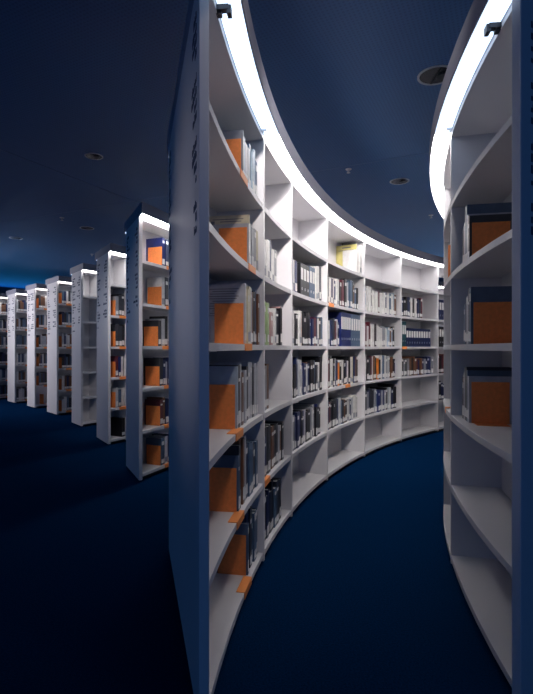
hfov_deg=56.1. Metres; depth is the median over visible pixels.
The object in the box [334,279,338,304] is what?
book
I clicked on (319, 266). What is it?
book
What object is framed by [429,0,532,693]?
bookcase
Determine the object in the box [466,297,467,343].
book
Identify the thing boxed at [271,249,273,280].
book
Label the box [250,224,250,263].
book
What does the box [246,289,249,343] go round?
book
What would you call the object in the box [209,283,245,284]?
book
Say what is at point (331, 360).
book
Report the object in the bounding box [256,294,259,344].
book
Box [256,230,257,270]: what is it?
book
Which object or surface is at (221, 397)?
bookend
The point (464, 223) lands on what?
book
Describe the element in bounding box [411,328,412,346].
ring binder
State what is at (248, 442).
book
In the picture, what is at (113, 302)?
bookend
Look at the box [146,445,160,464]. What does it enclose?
bookend
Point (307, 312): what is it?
book
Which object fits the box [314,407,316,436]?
book
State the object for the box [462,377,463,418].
book
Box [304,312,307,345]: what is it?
book
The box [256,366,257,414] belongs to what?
book
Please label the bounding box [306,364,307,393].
book
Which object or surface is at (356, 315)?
ring binder
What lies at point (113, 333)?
bookend
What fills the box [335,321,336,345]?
book
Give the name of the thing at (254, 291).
book
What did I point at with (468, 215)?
book
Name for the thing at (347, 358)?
book
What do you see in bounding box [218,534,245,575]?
bookend
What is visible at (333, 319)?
book
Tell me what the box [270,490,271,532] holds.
book
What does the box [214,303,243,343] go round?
bookend
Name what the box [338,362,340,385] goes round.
book
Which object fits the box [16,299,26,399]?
books
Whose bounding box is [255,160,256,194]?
book
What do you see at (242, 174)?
tag
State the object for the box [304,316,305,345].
book
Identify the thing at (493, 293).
book
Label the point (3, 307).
books
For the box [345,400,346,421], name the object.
book
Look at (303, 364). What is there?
book
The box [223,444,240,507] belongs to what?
book
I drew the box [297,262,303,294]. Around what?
ring binder
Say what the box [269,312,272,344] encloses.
book
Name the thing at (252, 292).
book
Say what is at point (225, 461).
book
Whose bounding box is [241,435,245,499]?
book
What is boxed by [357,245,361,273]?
book
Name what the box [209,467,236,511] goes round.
bookend
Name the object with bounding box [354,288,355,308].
book
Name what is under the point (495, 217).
book
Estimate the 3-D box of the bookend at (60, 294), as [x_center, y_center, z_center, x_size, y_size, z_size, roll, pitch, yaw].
[-3.440,-0.826,8.361,0.150,0.180,0.077,0,0,34]
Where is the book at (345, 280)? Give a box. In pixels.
[339,279,346,306]
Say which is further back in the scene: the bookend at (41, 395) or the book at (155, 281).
the bookend at (41, 395)
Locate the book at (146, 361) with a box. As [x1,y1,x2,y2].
[143,358,162,385]
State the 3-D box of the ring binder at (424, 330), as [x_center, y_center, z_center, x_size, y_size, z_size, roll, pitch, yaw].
[1.948,-0.129,6.459,0.202,0.225,0.064,0,0,45]
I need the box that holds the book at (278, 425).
[278,425,279,462]
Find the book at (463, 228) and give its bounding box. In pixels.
[463,228,463,261]
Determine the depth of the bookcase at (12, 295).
10.15 m
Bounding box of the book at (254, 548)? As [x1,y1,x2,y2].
[252,511,256,561]
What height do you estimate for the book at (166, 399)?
0.232 m
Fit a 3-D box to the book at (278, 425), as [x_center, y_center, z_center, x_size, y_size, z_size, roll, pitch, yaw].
[-0.019,0.582,3.059,0.197,0.224,0.039,0,0,16]
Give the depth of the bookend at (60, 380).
8.30 m
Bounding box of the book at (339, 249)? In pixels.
[336,244,356,265]
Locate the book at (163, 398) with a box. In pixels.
[147,397,164,423]
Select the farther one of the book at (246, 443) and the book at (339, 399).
the book at (339, 399)
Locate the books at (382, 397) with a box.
[365,286,443,415]
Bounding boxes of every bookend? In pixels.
[36,318,38,327]
[36,337,38,346]
[40,394,44,403]
[59,293,61,302]
[59,314,61,324]
[59,336,61,346]
[59,358,61,367]
[59,379,61,389]
[59,400,61,410]
[111,300,115,314]
[111,331,115,346]
[111,362,115,376]
[111,392,115,407]
[144,326,157,345]
[145,366,159,385]
[146,405,159,425]
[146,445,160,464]
[148,247,161,264]
[148,287,161,305]
[209,384,234,428]
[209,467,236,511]
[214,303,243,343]
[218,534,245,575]
[219,227,246,261]
[225,138,240,167]
[448,245,450,276]
[471,382,510,426]
[472,221,509,254]
[473,302,511,343]
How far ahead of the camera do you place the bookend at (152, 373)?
4.48 m
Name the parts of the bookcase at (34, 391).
panel, panel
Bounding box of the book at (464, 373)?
[463,373,464,418]
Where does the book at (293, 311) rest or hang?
on the bookcase at (222, 84)
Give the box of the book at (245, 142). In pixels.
[245,142,247,179]
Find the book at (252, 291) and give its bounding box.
[252,291,254,344]
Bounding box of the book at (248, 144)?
[246,143,250,185]
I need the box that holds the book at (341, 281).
[339,280,343,306]
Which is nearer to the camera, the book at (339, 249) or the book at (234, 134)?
the book at (234, 134)
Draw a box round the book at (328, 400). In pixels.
[328,400,328,429]
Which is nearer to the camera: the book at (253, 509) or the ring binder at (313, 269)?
the book at (253, 509)
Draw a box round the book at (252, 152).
[251,151,253,190]
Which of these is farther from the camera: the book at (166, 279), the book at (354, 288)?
the book at (354, 288)
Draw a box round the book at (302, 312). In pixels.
[302,312,303,345]
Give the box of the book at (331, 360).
[330,359,332,386]
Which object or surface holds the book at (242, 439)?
on the bookcase at (222, 84)
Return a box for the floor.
[0,399,511,693]
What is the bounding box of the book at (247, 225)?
[213,223,249,262]
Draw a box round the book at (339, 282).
[339,282,340,305]
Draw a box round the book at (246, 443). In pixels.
[246,443,247,497]
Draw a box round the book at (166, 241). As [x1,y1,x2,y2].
[165,239,168,265]
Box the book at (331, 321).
[329,320,332,345]
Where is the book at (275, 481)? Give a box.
[271,479,278,523]
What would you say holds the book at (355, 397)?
on the bookcase at (222, 84)
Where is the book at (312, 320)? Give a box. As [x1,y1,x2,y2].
[311,319,313,345]
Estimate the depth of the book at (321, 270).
4.09 m
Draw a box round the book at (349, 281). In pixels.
[347,280,351,307]
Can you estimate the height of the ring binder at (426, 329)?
0.225 m
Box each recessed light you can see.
[9,237,22,239]
[80,226,93,229]
[85,153,102,159]
[390,178,409,184]
[417,65,447,84]
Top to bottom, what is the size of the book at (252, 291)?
0.263 m
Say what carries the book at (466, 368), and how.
on the bookcase at (481, 146)
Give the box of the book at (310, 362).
[302,360,312,392]
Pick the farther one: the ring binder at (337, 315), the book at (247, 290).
the ring binder at (337, 315)
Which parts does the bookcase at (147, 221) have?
panel, shelf, shelf, shelf, shelf, shelf, shelf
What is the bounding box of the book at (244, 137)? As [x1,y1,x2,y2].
[244,137,244,173]
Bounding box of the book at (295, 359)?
[293,357,297,396]
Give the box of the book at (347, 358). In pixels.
[332,356,349,383]
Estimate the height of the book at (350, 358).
0.245 m
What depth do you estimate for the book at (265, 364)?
2.79 m
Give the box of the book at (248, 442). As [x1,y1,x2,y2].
[246,441,250,496]
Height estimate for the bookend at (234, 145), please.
0.186 m
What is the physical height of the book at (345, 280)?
0.267 m
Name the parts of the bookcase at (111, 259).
panel, panel, shelf, shelf, shelf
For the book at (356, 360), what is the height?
0.224 m
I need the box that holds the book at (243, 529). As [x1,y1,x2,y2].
[216,522,248,574]
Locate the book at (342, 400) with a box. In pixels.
[342,400,343,423]
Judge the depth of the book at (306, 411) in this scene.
3.70 m
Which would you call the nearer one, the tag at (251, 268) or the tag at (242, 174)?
the tag at (242, 174)
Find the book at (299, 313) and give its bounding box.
[294,311,301,345]
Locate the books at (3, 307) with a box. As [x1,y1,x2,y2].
[0,303,6,396]
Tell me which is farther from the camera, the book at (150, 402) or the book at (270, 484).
the book at (150, 402)
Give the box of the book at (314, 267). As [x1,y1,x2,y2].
[311,266,317,299]
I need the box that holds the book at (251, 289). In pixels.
[251,289,251,343]
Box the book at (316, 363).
[315,362,318,389]
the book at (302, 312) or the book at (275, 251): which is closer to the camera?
the book at (275, 251)
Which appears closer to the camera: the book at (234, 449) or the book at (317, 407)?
the book at (234, 449)
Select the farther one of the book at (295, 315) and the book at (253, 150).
the book at (295, 315)
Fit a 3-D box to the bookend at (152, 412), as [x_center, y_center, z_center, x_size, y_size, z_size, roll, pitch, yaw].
[-1.006,0.606,4.524,0.150,0.175,0.077,0,0,23]
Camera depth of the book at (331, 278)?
4.31 m
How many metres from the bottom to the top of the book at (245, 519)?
0.278 m
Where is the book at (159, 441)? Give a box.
[146,436,163,464]
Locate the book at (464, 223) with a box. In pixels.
[464,223,464,260]
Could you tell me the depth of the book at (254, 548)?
2.46 m
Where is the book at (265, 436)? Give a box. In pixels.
[265,436,265,475]
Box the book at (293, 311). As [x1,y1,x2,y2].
[293,311,293,345]
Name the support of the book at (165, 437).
on the bookcase at (147, 221)
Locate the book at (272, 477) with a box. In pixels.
[272,477,280,519]
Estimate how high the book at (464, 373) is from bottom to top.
0.220 m
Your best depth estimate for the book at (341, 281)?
4.57 m
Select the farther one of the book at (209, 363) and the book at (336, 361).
the book at (336, 361)
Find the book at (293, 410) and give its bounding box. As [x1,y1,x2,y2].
[293,410,302,444]
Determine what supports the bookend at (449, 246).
on the bookcase at (481, 146)
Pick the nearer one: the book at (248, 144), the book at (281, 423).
the book at (248, 144)
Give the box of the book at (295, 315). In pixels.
[294,314,297,345]
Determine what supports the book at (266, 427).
on the bookcase at (222, 84)
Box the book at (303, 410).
[303,410,303,442]
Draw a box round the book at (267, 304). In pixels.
[266,303,268,344]
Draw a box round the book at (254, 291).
[254,291,255,344]
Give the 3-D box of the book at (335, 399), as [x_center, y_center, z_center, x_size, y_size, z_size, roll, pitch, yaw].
[0.548,0.571,4.480,0.159,0.245,0.044,0,0,27]
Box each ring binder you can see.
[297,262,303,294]
[304,265,305,295]
[306,266,308,296]
[308,266,311,297]
[312,268,314,298]
[328,312,342,345]
[343,312,344,345]
[345,312,346,345]
[347,313,348,345]
[349,313,350,345]
[351,314,352,345]
[353,314,355,345]
[356,315,357,345]
[358,315,359,345]
[402,321,403,345]
[404,322,405,345]
[406,328,408,346]
[409,328,410,346]
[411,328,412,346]
[413,328,415,346]
[416,329,417,346]
[418,329,420,346]
[421,329,422,346]
[423,329,425,346]
[426,329,427,346]
[428,329,430,346]
[439,300,441,319]
[439,327,441,346]
[442,300,443,319]
[442,327,443,346]
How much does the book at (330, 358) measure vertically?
0.252 m
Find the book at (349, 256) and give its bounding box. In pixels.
[343,249,356,271]
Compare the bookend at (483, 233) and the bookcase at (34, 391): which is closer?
the bookend at (483, 233)
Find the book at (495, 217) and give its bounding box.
[468,214,511,257]
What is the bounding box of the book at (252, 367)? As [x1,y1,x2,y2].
[252,367,253,416]
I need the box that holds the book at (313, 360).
[313,360,313,391]
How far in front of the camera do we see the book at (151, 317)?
4.54 m
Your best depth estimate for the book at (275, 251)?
2.95 m
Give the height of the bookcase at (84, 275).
2.290 m
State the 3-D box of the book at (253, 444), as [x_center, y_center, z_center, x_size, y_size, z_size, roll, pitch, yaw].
[-0.164,0.585,2.490,0.211,0.217,0.033,0,0,11]
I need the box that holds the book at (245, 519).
[242,511,247,522]
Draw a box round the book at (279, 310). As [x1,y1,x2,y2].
[276,308,281,344]
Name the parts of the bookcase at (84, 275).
panel, panel, shelf, shelf, shelf, shelf, shelf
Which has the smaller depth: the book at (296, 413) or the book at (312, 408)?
the book at (296, 413)
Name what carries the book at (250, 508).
on the bookcase at (222, 84)
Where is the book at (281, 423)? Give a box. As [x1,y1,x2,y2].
[265,420,283,459]
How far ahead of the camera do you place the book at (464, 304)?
2.37 m
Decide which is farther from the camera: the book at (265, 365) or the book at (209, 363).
the book at (265, 365)
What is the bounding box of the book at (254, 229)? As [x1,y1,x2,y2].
[254,229,255,267]
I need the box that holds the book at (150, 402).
[145,399,162,425]
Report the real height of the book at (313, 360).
0.245 m
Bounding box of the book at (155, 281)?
[147,277,164,305]
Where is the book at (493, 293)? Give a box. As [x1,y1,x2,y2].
[469,286,511,343]
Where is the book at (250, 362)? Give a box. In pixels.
[250,362,251,417]
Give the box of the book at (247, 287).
[246,286,250,343]
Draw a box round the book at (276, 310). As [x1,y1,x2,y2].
[276,310,277,344]
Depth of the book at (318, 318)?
4.01 m
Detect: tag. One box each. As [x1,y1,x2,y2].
[227,428,242,440]
[228,510,243,529]
[236,576,251,599]
[240,168,247,186]
[245,344,251,350]
[248,263,255,274]
[265,475,269,486]
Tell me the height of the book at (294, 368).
0.210 m
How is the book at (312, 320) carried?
on the bookcase at (222, 84)
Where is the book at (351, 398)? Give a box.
[335,396,352,419]
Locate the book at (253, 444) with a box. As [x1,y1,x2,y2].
[253,444,254,488]
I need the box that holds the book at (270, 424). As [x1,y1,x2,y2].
[270,424,275,465]
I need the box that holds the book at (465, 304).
[465,304,465,343]
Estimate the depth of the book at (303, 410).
3.63 m
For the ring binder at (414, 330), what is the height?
0.225 m
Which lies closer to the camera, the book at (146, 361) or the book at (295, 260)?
the book at (295, 260)
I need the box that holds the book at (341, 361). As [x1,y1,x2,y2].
[338,360,342,384]
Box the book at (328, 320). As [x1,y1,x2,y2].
[328,320,329,345]
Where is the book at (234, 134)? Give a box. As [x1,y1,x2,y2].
[222,130,243,172]
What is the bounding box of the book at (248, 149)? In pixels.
[247,147,249,184]
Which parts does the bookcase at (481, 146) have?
shelf, shelf, shelf, shelf, shelf, shelf, shelf, shelf, shelf, shelf, shelf, shelf, panel, panel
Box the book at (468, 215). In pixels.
[467,212,511,258]
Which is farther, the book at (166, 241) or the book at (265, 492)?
the book at (166, 241)
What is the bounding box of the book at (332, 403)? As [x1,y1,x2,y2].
[331,402,333,427]
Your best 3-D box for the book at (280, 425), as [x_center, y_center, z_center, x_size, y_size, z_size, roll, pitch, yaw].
[-0.005,0.584,3.096,0.189,0.220,0.037,0,0,16]
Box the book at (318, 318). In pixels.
[318,318,320,345]
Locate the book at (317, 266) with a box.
[317,266,318,299]
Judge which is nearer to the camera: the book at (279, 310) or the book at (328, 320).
the book at (279, 310)
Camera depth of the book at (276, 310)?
3.01 m
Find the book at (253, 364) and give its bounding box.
[252,363,255,415]
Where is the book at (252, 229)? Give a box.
[251,227,253,265]
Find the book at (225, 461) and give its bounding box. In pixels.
[213,455,239,510]
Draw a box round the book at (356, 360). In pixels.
[356,360,357,381]
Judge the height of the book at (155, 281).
0.262 m
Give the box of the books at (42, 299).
[36,295,46,384]
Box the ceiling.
[0,0,473,292]
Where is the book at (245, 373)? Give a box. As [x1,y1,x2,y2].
[243,372,246,422]
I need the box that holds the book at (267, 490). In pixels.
[265,488,269,533]
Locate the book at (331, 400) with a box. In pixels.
[328,399,334,426]
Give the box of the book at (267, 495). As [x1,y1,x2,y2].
[266,494,268,538]
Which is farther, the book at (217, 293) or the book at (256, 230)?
the book at (256, 230)
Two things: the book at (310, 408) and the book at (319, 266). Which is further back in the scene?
the book at (319, 266)
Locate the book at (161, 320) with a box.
[145,319,164,345]
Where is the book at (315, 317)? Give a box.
[315,317,316,345]
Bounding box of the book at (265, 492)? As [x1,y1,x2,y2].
[265,492,265,539]
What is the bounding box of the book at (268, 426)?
[265,425,270,472]
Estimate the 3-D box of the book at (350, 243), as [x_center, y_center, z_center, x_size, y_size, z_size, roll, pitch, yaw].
[0.829,-0.894,5.003,0.151,0.315,0.030,0,0,31]
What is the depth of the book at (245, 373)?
2.26 m
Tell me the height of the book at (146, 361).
0.248 m
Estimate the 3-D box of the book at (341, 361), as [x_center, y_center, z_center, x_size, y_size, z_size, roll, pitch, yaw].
[0.612,0.224,4.626,0.193,0.229,0.052,0,0,28]
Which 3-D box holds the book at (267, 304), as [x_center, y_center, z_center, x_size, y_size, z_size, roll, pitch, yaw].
[-0.081,-0.133,2.804,0.190,0.234,0.038,0,0,14]
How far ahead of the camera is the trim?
5.02 m
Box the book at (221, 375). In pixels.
[209,366,237,428]
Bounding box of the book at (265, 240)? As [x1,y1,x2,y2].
[265,240,265,275]
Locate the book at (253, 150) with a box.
[251,149,254,191]
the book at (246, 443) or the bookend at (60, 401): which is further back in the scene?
the bookend at (60, 401)
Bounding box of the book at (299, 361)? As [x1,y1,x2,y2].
[298,360,301,395]
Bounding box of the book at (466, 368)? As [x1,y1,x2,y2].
[465,367,511,420]
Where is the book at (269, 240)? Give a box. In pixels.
[269,240,270,278]
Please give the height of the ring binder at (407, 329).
0.225 m
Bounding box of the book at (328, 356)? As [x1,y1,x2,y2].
[328,356,329,386]
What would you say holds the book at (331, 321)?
on the bookcase at (222, 84)
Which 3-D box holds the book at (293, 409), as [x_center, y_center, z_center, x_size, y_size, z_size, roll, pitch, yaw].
[0.191,0.573,3.697,0.190,0.241,0.049,0,0,21]
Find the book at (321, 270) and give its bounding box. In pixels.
[321,270,321,300]
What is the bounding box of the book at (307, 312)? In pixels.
[307,312,309,345]
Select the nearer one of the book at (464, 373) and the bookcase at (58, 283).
the book at (464, 373)
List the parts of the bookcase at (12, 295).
panel, panel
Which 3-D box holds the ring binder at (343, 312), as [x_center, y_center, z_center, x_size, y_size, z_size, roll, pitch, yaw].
[0.630,-0.174,4.674,0.202,0.315,0.052,0,0,28]
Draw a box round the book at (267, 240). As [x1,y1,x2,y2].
[266,239,269,278]
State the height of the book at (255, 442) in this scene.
0.229 m
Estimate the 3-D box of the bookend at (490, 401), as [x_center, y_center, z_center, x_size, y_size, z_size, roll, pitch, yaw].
[0.996,0.246,2.204,0.160,0.186,0.077,0,0,11]
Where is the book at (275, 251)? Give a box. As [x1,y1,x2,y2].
[274,250,276,282]
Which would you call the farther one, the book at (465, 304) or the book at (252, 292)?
the book at (252, 292)
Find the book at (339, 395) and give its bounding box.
[337,394,354,419]
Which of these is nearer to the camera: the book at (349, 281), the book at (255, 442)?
the book at (255, 442)
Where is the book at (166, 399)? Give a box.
[165,398,167,423]
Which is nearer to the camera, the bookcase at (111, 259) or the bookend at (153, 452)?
the bookend at (153, 452)
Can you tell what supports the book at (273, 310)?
on the bookcase at (222, 84)
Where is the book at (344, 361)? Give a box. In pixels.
[343,360,345,383]
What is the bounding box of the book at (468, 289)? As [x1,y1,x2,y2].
[468,289,468,343]
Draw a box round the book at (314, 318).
[310,317,315,345]
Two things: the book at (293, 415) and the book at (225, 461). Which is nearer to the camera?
the book at (225, 461)
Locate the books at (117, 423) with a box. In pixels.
[111,294,124,436]
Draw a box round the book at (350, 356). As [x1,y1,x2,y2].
[350,356,354,382]
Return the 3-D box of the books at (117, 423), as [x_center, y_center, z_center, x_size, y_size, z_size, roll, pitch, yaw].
[-1.804,0.206,5.926,0.206,1.686,0.142,0,0,28]
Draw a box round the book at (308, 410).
[306,409,309,439]
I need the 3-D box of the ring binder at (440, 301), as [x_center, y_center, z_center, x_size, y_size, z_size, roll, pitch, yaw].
[2.258,-0.511,6.757,0.060,0.270,0.202,0,0,-42]
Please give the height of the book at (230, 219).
0.250 m
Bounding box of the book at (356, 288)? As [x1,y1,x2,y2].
[356,288,357,308]
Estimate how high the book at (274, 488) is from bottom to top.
0.227 m
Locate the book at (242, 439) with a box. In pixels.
[240,438,244,504]
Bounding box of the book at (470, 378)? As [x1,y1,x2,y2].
[467,376,511,423]
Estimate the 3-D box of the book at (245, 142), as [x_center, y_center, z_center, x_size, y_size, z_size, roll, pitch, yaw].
[-0.185,-0.833,2.299,0.192,0.194,0.044,0,0,10]
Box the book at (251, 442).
[251,442,252,493]
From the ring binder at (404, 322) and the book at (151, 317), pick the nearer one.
the book at (151, 317)
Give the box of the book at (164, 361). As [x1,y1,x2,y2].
[163,360,165,384]
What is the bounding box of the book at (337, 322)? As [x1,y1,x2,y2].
[337,322,338,345]
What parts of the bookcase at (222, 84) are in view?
panel, shelf, shelf, shelf, shelf, shelf, shelf, shelf, shelf, shelf, shelf, shelf, shelf, shelf, shelf, shelf, shelf, shelf, shelf, panel, shelf, shelf, shelf, shelf, shelf, shelf, shelf, shelf, shelf, shelf, shelf, shelf, shelf, shelf, shelf, shelf, shelf, shelf, shelf, panel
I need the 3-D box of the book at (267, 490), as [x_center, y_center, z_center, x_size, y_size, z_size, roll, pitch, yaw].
[-0.082,0.921,2.831,0.197,0.255,0.039,0,0,14]
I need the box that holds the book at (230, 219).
[209,214,249,225]
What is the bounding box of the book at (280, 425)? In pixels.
[280,425,280,460]
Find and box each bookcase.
[0,293,6,398]
[6,289,26,402]
[26,283,46,407]
[45,275,71,414]
[70,263,96,425]
[95,243,125,443]
[124,202,443,479]
[167,0,443,693]
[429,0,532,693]
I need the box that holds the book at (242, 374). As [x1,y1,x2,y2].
[241,373,243,424]
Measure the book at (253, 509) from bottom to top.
0.232 m
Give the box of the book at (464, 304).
[464,304,464,343]
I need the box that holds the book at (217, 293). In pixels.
[209,285,245,343]
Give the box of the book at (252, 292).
[252,292,252,344]
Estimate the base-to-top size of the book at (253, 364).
0.262 m
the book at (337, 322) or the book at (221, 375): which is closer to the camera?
the book at (221, 375)
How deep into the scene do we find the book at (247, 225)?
2.34 m
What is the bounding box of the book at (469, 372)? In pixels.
[466,370,511,421]
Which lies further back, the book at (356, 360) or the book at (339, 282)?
the book at (356, 360)
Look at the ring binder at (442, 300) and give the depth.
6.73 m
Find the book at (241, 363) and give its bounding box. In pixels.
[209,362,249,418]
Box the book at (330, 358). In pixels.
[330,358,334,386]
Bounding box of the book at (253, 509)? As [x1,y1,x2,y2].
[252,508,256,547]
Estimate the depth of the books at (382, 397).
5.62 m
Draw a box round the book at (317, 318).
[317,318,318,345]
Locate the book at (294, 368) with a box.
[293,367,295,397]
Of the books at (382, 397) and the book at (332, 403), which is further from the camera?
the books at (382, 397)
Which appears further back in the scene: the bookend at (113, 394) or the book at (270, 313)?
the bookend at (113, 394)
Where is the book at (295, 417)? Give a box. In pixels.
[295,417,295,448]
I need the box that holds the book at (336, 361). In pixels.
[335,360,337,385]
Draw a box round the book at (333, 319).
[328,318,334,345]
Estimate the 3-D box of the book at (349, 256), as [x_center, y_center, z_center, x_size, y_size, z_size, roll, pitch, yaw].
[0.828,-0.854,4.966,0.151,0.235,0.006,0,0,31]
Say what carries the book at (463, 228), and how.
on the bookcase at (481, 146)
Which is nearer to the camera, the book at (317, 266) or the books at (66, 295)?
the book at (317, 266)
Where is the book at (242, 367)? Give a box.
[241,366,247,419]
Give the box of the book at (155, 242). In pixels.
[146,238,164,265]
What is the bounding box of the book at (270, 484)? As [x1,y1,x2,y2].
[265,480,272,528]
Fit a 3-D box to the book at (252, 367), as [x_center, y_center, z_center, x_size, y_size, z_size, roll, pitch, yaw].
[-0.166,0.215,2.472,0.206,0.247,0.037,0,0,11]
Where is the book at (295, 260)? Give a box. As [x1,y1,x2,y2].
[295,260,296,291]
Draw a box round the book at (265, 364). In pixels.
[265,364,268,408]
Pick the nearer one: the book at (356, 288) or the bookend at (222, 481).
the bookend at (222, 481)
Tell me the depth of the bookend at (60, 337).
8.30 m
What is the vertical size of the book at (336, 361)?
0.230 m
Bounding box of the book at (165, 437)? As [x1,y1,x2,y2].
[151,435,167,463]
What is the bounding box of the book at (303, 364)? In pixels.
[302,363,305,394]
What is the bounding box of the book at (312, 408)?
[312,408,312,437]
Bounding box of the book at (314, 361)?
[314,361,314,390]
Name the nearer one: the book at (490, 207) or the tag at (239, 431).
the tag at (239, 431)
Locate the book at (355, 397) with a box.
[355,397,356,418]
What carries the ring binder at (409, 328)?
on the bookcase at (222, 84)
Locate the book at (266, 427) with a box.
[265,426,267,474]
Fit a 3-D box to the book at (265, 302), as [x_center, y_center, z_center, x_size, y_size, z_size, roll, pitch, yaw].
[-0.085,-0.136,2.764,0.161,0.239,0.038,0,0,13]
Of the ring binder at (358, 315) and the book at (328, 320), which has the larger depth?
the ring binder at (358, 315)
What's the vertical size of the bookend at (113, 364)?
0.180 m
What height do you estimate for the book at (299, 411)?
0.243 m
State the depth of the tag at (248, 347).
2.21 m
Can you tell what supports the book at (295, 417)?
on the bookcase at (222, 84)
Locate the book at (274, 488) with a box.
[273,487,276,527]
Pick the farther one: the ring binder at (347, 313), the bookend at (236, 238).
the ring binder at (347, 313)
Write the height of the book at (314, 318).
0.221 m
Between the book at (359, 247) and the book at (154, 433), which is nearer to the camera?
the book at (154, 433)
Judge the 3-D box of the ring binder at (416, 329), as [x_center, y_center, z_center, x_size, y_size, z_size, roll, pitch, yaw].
[1.810,-0.129,6.315,0.202,0.225,0.064,0,0,43]
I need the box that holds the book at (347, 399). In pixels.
[341,398,348,421]
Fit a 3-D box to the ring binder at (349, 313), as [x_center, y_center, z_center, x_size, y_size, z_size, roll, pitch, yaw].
[0.709,-0.174,4.817,0.202,0.315,0.052,0,0,30]
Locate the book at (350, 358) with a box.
[350,358,351,382]
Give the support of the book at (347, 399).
on the bookcase at (222, 84)
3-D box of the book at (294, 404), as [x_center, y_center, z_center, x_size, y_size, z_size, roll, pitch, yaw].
[0.283,0.567,3.930,0.177,0.253,0.049,0,0,22]
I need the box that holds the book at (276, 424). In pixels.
[265,423,277,463]
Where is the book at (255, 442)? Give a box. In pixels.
[246,440,257,486]
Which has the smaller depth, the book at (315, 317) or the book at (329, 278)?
the book at (315, 317)
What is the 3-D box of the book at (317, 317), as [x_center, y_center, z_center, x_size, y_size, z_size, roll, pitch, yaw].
[0.364,-0.133,4.105,0.184,0.234,0.054,0,0,24]
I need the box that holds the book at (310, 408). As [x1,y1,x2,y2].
[293,406,311,439]
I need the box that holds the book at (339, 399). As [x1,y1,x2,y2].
[328,397,340,424]
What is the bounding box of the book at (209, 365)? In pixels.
[209,365,239,427]
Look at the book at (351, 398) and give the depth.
4.83 m
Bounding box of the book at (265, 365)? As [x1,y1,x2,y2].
[265,365,266,409]
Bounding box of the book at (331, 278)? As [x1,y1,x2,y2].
[331,278,332,302]
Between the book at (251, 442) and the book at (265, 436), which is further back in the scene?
the book at (265, 436)
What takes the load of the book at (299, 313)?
on the bookcase at (222, 84)
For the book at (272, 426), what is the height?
0.243 m
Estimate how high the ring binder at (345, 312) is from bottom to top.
0.315 m
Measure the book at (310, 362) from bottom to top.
0.247 m
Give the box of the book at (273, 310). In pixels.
[269,308,275,344]
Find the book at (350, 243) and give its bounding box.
[342,242,356,245]
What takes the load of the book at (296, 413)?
on the bookcase at (222, 84)
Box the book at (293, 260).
[293,260,294,290]
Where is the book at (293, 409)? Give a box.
[293,409,305,442]
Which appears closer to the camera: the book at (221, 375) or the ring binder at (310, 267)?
the book at (221, 375)
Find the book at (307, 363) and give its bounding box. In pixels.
[307,363,308,392]
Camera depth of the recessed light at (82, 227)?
7.19 m
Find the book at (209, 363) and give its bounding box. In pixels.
[209,363,240,425]
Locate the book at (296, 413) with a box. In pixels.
[293,411,298,447]
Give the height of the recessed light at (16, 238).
0.012 m
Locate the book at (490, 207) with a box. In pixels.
[465,202,511,259]
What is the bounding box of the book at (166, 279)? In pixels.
[164,277,167,305]
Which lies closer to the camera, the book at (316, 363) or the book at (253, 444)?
the book at (253, 444)
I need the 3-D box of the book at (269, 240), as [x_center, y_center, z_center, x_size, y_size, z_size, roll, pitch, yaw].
[-0.064,-0.491,2.835,0.176,0.230,0.044,0,0,14]
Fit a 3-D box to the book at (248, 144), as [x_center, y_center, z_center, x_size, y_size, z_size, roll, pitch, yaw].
[-0.179,-0.853,2.405,0.207,0.234,0.034,0,0,11]
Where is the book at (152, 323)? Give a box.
[143,320,160,345]
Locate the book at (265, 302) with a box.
[265,302,265,344]
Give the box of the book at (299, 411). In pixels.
[299,411,300,445]
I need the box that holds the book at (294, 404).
[293,403,313,436]
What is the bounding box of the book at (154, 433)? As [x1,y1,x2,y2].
[152,433,168,461]
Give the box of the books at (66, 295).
[59,291,71,410]
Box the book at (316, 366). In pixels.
[315,365,317,390]
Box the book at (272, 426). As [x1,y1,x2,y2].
[271,425,273,468]
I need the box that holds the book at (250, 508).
[248,506,251,567]
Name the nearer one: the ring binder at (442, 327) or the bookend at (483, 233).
the bookend at (483, 233)
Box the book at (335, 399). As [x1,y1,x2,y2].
[328,398,336,425]
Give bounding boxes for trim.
[0,149,428,222]
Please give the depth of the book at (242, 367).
2.35 m
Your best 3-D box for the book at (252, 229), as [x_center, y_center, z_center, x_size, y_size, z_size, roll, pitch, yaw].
[-0.154,-0.478,2.429,0.180,0.204,0.040,0,0,11]
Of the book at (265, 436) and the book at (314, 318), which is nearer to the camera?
the book at (265, 436)
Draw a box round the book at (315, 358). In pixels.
[302,356,321,389]
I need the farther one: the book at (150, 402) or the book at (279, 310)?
the book at (150, 402)
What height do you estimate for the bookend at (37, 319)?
0.180 m
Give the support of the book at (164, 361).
on the bookcase at (147, 221)
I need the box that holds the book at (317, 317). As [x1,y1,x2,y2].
[317,317,321,345]
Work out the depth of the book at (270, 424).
2.96 m
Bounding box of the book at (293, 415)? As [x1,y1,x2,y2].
[293,415,294,450]
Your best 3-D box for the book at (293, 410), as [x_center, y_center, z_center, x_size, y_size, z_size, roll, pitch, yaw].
[0.183,0.571,3.605,0.154,0.246,0.039,0,0,20]
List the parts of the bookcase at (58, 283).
panel, panel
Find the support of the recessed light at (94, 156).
in the ceiling
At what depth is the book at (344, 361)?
4.62 m
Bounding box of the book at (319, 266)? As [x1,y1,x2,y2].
[319,266,320,300]
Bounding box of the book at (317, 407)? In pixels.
[317,407,318,434]
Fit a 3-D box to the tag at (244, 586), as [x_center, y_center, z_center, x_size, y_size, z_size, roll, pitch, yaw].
[-0.099,1.061,2.216,0.039,0.031,0.150,0,0,10]
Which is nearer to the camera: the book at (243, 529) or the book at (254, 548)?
the book at (243, 529)
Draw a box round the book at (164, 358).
[153,357,168,384]
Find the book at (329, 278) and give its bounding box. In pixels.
[329,278,330,302]
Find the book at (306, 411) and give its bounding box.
[306,411,307,441]
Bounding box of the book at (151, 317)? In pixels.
[149,316,167,345]
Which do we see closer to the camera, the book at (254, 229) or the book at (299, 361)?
the book at (254, 229)

